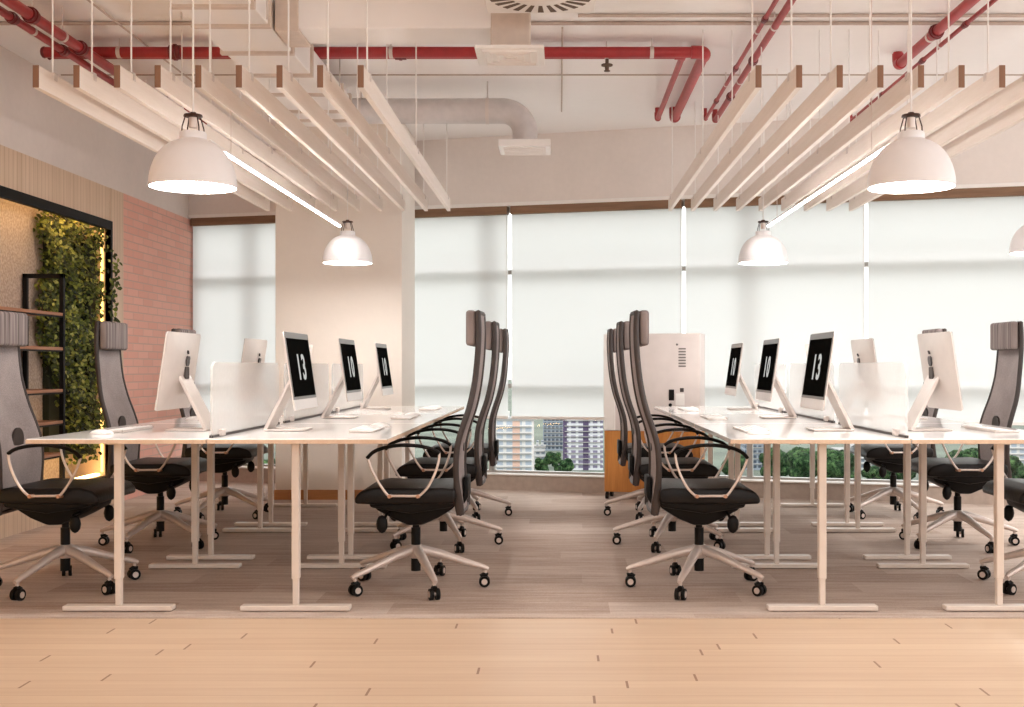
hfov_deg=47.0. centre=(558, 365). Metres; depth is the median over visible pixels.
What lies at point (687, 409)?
computer mouse
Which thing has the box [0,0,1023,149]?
ceiling
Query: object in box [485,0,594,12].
ceiling vent
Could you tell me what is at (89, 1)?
conduit
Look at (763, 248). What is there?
pendant lamp
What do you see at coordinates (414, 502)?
office chair
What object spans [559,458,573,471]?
tree
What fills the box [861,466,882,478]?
tree
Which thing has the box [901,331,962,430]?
desktop computer
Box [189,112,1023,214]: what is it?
wall
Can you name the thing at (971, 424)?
computer mouse
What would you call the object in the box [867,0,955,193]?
pendant lamp
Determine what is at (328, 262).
diffuser
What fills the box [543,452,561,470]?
tree
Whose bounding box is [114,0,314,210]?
ceiling slat
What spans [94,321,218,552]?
office chair
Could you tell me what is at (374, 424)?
computer mouse
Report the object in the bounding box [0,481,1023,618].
floor
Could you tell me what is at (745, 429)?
keyboard
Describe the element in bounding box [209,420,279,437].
divider
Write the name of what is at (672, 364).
cabinet
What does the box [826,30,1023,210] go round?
ceiling slat
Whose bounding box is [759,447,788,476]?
tree
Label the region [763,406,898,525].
desk
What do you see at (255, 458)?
window
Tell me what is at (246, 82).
ceiling slat
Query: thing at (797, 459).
tree
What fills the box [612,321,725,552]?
office chair
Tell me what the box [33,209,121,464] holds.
garden
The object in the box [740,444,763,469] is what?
apartment tower
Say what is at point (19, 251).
wall
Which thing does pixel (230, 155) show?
light
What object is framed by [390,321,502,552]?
office chair
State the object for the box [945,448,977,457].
tree
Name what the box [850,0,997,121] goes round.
pipe
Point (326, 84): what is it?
ceiling slat
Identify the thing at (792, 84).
ceiling slat
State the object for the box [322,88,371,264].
pendant lamp
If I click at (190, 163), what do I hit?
pendant lamp
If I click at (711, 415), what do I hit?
keyboard
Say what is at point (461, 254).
roller blind
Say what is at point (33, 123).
wall
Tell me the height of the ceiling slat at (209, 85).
0.825 m
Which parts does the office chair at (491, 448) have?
armrest, seat, armrest, frame, backrest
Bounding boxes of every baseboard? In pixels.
[199,468,1008,504]
[274,490,361,499]
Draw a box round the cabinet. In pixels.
[604,333,704,498]
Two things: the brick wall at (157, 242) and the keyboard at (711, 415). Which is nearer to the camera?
the keyboard at (711, 415)
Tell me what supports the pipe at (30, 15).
hanging from the ceiling
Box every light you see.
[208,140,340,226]
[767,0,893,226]
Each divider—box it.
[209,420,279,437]
[283,409,324,422]
[331,403,361,412]
[756,403,786,412]
[793,409,834,422]
[838,420,908,437]
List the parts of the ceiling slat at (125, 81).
hanger rod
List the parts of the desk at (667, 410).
leg, leg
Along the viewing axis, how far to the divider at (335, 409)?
8.41 m
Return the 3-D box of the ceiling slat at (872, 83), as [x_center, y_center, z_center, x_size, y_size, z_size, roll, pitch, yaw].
[1.414,-1.637,7.234,0.034,0.825,4.133,0,0,0]
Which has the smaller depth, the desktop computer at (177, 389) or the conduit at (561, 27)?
the desktop computer at (177, 389)
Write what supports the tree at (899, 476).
on the ground
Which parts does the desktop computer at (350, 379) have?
foot plate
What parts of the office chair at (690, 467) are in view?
backrest, frame, armrest, seat, armrest, leg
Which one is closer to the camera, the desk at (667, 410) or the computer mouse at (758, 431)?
the computer mouse at (758, 431)
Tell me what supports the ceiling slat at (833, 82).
hanging from the ceiling
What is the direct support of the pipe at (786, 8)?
hanging from the ceiling
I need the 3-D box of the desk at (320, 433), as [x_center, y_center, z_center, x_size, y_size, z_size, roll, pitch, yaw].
[-1.152,0.712,5.869,0.793,0.781,1.394,0,0,0]
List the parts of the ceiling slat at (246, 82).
hanger rod, hanger rod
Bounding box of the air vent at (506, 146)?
[498,139,550,154]
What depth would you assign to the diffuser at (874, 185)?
5.01 m
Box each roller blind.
[191,215,274,413]
[415,206,508,418]
[510,199,682,419]
[685,195,864,407]
[868,186,1023,424]
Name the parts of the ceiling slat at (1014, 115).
hanger rod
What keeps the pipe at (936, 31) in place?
hanging from the ceiling
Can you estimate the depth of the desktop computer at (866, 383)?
7.18 m
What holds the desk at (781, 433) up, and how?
on the floor at (557, 557)
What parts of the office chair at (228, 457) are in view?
frame, backrest, seat, lever, leg, lever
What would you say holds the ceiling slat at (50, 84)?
hanging from the ceiling
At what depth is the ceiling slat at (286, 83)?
6.31 m
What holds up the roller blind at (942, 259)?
attached to the window at (749, 446)
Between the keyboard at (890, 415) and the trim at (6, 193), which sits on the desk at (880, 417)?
the keyboard at (890, 415)
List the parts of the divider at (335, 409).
foot rail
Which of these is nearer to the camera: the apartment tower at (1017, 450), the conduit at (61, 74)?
the conduit at (61, 74)
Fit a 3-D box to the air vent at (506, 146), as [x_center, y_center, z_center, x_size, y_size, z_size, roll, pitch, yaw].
[-0.245,-1.575,8.460,0.370,0.050,0.370,0,0,0]
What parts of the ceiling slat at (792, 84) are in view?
hanger rod, hanger rod, hanger rod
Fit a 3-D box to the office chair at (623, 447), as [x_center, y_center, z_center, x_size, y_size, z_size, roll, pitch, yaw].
[0.677,0.418,8.676,0.694,1.374,0.716,0,0,0]
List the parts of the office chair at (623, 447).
backrest, frame, armrest, seat, armrest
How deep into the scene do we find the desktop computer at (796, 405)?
8.67 m
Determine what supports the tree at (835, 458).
on the ground
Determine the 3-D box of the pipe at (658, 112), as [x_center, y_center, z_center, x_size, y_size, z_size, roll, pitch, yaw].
[-1.215,-1.956,8.372,4.041,0.188,1.965,0,0,0]
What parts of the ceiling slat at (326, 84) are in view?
hanger rod, hanger rod, hanger rod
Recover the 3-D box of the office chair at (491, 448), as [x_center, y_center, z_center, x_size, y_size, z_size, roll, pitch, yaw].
[-0.692,0.418,8.676,0.694,1.374,0.716,0,0,0]
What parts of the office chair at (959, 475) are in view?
leg, lever, seat, backrest, frame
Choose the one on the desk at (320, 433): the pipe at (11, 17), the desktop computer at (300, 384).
the desktop computer at (300, 384)
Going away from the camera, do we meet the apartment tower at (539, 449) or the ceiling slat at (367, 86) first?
the ceiling slat at (367, 86)
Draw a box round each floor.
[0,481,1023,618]
[0,619,1023,706]
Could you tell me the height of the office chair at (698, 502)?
1.374 m
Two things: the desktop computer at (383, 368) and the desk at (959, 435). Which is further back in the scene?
the desktop computer at (383, 368)
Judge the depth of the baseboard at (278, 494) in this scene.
9.72 m
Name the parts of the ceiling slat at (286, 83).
hanger rod, hanger rod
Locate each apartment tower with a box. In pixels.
[496,411,534,470]
[534,440,545,464]
[543,419,562,450]
[563,420,602,469]
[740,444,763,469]
[830,444,874,469]
[1010,444,1023,463]
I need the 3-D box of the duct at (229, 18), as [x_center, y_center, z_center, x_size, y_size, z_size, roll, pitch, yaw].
[-1.680,-1.892,6.925,0.440,0.316,3.350,0,0,0]
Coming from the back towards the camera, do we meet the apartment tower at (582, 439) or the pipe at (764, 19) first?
the apartment tower at (582, 439)
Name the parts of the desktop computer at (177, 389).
foot plate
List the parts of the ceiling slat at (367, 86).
hanger rod, hanger rod, hanger rod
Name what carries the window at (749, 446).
in the wall at (621, 163)
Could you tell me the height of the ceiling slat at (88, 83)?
0.825 m
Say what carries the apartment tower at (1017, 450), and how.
on the ground
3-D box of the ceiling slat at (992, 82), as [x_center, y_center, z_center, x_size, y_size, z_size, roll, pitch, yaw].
[1.950,-1.637,7.234,0.034,0.825,4.133,0,0,0]
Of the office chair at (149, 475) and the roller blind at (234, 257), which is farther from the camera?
the roller blind at (234, 257)
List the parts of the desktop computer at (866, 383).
foot plate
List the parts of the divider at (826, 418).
foot rail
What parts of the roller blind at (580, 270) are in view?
rail, pull chain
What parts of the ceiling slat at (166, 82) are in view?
hanger rod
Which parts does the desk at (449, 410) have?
leg, leg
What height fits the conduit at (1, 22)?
0.022 m
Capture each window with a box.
[243,456,274,466]
[487,200,930,482]
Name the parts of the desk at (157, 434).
leg, leg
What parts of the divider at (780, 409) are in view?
foot rail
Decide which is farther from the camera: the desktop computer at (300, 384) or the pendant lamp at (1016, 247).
the pendant lamp at (1016, 247)
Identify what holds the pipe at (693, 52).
hanging from the ceiling
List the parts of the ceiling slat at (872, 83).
hanger rod, hanger rod, hanger rod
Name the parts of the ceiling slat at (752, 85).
hanger rod, hanger rod, hanger rod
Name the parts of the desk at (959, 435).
leg, leg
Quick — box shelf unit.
[0,274,64,477]
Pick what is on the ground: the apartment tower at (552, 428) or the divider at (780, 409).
the apartment tower at (552, 428)
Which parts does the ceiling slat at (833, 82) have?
hanger rod, hanger rod, hanger rod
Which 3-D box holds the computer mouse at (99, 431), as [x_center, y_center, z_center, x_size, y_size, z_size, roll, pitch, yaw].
[-2.162,0.310,5.554,0.112,0.022,0.058,0,0,0]
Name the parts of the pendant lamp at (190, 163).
lamp shade, cord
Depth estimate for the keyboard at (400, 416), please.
7.15 m
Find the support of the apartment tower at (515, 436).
on the ground
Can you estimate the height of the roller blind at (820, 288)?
1.895 m
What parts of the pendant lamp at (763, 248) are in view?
lamp shade, cord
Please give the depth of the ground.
690.26 m
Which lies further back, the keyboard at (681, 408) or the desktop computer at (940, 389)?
the keyboard at (681, 408)
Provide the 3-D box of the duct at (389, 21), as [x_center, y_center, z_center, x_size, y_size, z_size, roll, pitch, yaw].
[-0.772,-1.818,6.151,1.395,0.464,0.502,0,0,0]
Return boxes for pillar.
[275,121,414,489]
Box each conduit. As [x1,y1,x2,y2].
[0,21,1023,24]
[61,74,1021,75]
[87,0,194,83]
[561,27,562,111]
[578,14,1023,16]
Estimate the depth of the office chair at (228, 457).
8.54 m
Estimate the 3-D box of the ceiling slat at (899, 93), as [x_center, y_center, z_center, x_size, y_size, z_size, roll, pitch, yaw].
[1.592,-1.637,7.234,0.034,0.825,4.133,0,0,0]
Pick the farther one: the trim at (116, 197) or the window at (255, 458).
the window at (255, 458)
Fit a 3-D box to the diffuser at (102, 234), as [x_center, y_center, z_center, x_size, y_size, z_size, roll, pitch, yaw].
[-3.630,-0.130,9.329,0.016,1.940,0.015,0,0,0]
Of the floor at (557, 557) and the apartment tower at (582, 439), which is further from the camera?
the apartment tower at (582, 439)
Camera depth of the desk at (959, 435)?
5.32 m
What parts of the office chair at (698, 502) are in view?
backrest, frame, armrest, seat, armrest, lever, leg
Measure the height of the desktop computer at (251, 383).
0.486 m
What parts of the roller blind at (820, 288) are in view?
pull chain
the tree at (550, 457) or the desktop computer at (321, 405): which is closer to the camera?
the desktop computer at (321, 405)
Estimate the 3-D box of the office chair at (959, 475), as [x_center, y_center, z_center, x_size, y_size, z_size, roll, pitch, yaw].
[2.489,0.418,7.264,0.694,1.374,0.716,0,0,0]
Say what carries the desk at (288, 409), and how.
on the floor at (557, 557)
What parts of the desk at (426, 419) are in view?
leg, leg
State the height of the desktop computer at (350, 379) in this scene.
0.486 m
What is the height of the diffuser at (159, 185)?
0.005 m
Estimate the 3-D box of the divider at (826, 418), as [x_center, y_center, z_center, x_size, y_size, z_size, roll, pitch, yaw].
[1.552,0.152,7.270,0.044,0.338,1.250,0,0,0]
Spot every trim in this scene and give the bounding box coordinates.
[0,185,112,478]
[72,188,122,474]
[188,182,1023,218]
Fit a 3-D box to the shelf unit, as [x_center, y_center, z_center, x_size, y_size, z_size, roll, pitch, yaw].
[-3.713,0.102,6.920,0.296,1.535,3.132,0,0,0]
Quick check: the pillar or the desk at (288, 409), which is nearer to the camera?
the desk at (288, 409)
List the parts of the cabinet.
display panel, plate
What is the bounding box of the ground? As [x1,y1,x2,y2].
[264,380,1023,479]
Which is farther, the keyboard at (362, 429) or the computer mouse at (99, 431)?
the keyboard at (362, 429)
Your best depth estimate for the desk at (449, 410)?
8.29 m
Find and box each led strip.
[75,473,99,478]
[101,233,103,471]
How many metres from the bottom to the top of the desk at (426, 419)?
0.781 m
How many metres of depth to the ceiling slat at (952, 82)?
6.38 m
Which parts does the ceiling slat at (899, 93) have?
hanger rod, hanger rod, hanger rod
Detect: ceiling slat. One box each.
[33,0,269,210]
[73,0,291,210]
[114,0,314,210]
[155,0,337,210]
[195,0,359,210]
[236,0,382,210]
[276,0,404,210]
[317,0,427,210]
[358,0,449,210]
[668,0,761,210]
[691,0,801,210]
[713,0,842,210]
[736,0,882,210]
[759,0,923,210]
[781,0,964,210]
[804,0,1004,210]
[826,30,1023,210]
[849,40,1023,210]
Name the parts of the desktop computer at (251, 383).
foot plate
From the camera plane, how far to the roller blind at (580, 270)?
10.30 m
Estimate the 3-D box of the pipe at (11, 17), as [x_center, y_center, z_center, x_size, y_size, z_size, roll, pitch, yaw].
[-2.955,-1.948,6.978,0.066,0.203,4.757,0,0,0]
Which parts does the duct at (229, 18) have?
hanger rod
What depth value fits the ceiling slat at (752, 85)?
6.41 m
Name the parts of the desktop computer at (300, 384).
foot plate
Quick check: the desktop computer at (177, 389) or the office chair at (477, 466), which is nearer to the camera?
the desktop computer at (177, 389)
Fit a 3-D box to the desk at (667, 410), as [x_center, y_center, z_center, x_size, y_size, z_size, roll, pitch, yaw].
[1.152,0.712,8.669,0.793,0.781,1.394,0,0,0]
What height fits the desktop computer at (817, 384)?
0.486 m
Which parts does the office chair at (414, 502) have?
leg, lever, armrest, seat, armrest, frame, backrest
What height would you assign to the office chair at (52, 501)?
1.374 m
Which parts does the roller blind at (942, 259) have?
rail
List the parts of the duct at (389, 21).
diffuser plate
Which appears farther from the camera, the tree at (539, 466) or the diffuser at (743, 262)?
the tree at (539, 466)
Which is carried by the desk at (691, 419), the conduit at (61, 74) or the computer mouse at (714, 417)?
the computer mouse at (714, 417)
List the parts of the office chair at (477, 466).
leg, armrest, seat, armrest, frame, backrest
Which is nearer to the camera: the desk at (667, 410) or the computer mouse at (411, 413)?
the computer mouse at (411, 413)
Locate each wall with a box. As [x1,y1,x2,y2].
[0,45,190,538]
[0,198,71,479]
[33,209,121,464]
[123,193,192,500]
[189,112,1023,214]
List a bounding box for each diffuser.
[101,234,102,471]
[151,181,234,190]
[327,261,368,263]
[742,261,783,263]
[767,148,882,226]
[870,181,952,190]
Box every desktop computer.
[155,331,216,430]
[235,338,281,417]
[264,331,317,430]
[291,344,325,409]
[321,338,362,417]
[360,343,393,409]
[724,343,757,409]
[755,338,796,417]
[792,344,826,409]
[800,331,853,430]
[836,338,882,417]
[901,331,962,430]
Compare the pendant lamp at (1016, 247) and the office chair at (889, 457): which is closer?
the pendant lamp at (1016, 247)
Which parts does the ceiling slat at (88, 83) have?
hanger rod, hanger rod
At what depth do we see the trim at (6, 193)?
8.47 m
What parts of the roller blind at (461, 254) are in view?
rail, pull chain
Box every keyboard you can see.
[110,425,152,432]
[349,425,385,432]
[390,414,417,418]
[418,407,439,410]
[678,407,699,409]
[700,414,727,418]
[732,425,768,432]
[889,414,926,418]
[965,425,1018,432]
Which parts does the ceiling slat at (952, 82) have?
hanger rod, hanger rod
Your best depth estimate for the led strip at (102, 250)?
9.32 m
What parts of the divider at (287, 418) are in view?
foot rail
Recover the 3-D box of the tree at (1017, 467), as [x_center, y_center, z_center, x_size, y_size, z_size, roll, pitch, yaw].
[115.249,34.335,300.104,10.863,23.578,11.756,0,0,0]
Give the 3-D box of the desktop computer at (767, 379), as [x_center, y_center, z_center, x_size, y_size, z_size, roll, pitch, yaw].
[1.354,0.076,7.270,0.203,0.486,0.528,0,0,0]
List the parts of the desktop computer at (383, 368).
foot plate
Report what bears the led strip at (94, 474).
attached to the wall at (33, 123)
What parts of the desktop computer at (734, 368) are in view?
foot plate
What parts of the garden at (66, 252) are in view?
planter panel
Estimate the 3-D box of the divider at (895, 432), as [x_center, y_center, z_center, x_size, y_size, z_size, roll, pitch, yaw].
[1.552,0.152,5.870,0.044,0.338,1.250,0,0,0]
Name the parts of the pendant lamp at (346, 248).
lamp shade, cord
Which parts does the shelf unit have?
post, shelf rail, shelf rail, shelf rail, shelf rail, post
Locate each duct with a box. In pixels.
[169,0,351,126]
[275,0,544,65]
[352,81,550,154]
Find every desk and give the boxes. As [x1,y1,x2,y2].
[26,423,265,610]
[146,413,319,559]
[207,423,423,610]
[219,406,354,525]
[287,413,447,559]
[335,406,463,525]
[654,406,782,525]
[671,413,830,559]
[695,423,910,610]
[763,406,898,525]
[798,413,971,559]
[852,423,1023,610]
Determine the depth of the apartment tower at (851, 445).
521.48 m
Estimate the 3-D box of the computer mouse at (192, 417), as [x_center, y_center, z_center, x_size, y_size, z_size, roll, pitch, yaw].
[-2.162,0.310,6.973,0.112,0.022,0.058,0,0,0]
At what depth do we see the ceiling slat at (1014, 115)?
6.49 m
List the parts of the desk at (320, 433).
leg, leg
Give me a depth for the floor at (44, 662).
4.41 m
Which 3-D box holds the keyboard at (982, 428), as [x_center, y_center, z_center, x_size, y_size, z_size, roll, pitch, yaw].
[2.152,0.313,5.850,0.116,0.014,0.420,0,0,0]
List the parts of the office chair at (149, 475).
frame, backrest, seat, lever, leg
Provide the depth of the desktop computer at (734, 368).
8.61 m
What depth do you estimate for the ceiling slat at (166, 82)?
6.34 m
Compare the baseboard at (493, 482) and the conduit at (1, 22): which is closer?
the conduit at (1, 22)
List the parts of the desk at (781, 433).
leg, leg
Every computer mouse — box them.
[89,429,113,433]
[185,416,197,419]
[370,423,389,426]
[407,412,421,415]
[684,408,698,410]
[708,416,726,419]
[747,429,770,433]
[961,423,981,426]
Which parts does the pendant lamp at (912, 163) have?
cord, lamp shade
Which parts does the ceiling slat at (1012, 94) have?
hanger rod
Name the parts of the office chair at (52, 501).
backrest, frame, armrest, seat, lever, leg, lever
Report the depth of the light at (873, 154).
6.16 m
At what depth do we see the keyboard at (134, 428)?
5.80 m
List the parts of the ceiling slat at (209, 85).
hanger rod, hanger rod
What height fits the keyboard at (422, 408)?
0.014 m
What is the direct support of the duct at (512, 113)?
hanging from the ceiling
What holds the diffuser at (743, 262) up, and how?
attached to the pendant lamp at (763, 248)
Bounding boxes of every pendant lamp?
[148,0,236,193]
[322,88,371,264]
[738,88,787,264]
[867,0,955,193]
[1009,226,1023,255]
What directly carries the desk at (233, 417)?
on the floor at (557, 557)
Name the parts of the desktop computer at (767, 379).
foot plate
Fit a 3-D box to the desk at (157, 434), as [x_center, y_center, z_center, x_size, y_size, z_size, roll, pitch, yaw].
[-1.952,0.712,5.869,0.793,0.781,1.394,0,0,0]
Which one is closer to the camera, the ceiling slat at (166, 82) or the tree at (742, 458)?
the ceiling slat at (166, 82)
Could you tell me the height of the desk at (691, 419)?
0.781 m
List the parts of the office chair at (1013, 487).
leg, seat, lever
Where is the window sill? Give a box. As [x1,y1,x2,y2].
[239,466,938,486]
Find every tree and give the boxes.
[534,458,548,470]
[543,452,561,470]
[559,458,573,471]
[721,454,745,475]
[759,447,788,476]
[783,446,816,476]
[827,448,853,478]
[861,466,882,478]
[883,470,916,479]
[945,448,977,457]
[1010,455,1023,478]
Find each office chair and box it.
[0,311,140,600]
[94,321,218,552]
[171,328,268,518]
[348,310,489,599]
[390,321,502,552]
[423,329,511,519]
[604,329,692,519]
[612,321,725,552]
[625,310,766,599]
[849,328,946,518]
[899,321,1023,552]
[977,445,1023,594]
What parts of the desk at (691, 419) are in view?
leg, leg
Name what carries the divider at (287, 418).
on the desk at (233, 417)
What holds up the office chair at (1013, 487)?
on the floor at (557, 557)
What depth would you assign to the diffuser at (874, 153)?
6.50 m
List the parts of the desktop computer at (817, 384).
foot plate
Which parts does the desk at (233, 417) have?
leg, leg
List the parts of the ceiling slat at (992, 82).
hanger rod, hanger rod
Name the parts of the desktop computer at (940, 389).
foot plate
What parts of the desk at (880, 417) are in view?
leg, leg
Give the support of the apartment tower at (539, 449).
on the ground
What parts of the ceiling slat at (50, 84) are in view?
hanger rod, hanger rod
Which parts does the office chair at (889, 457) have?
lever, leg, lever, seat, backrest, frame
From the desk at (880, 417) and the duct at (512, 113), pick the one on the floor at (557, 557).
the desk at (880, 417)
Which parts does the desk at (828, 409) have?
leg, leg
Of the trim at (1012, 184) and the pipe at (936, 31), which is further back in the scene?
the trim at (1012, 184)
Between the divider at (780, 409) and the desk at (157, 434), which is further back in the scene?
the divider at (780, 409)
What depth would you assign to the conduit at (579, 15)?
6.82 m
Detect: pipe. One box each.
[0,0,206,124]
[0,1,189,112]
[40,38,710,122]
[47,41,685,120]
[704,0,778,120]
[712,0,795,122]
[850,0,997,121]
[892,0,979,69]
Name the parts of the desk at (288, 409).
leg, leg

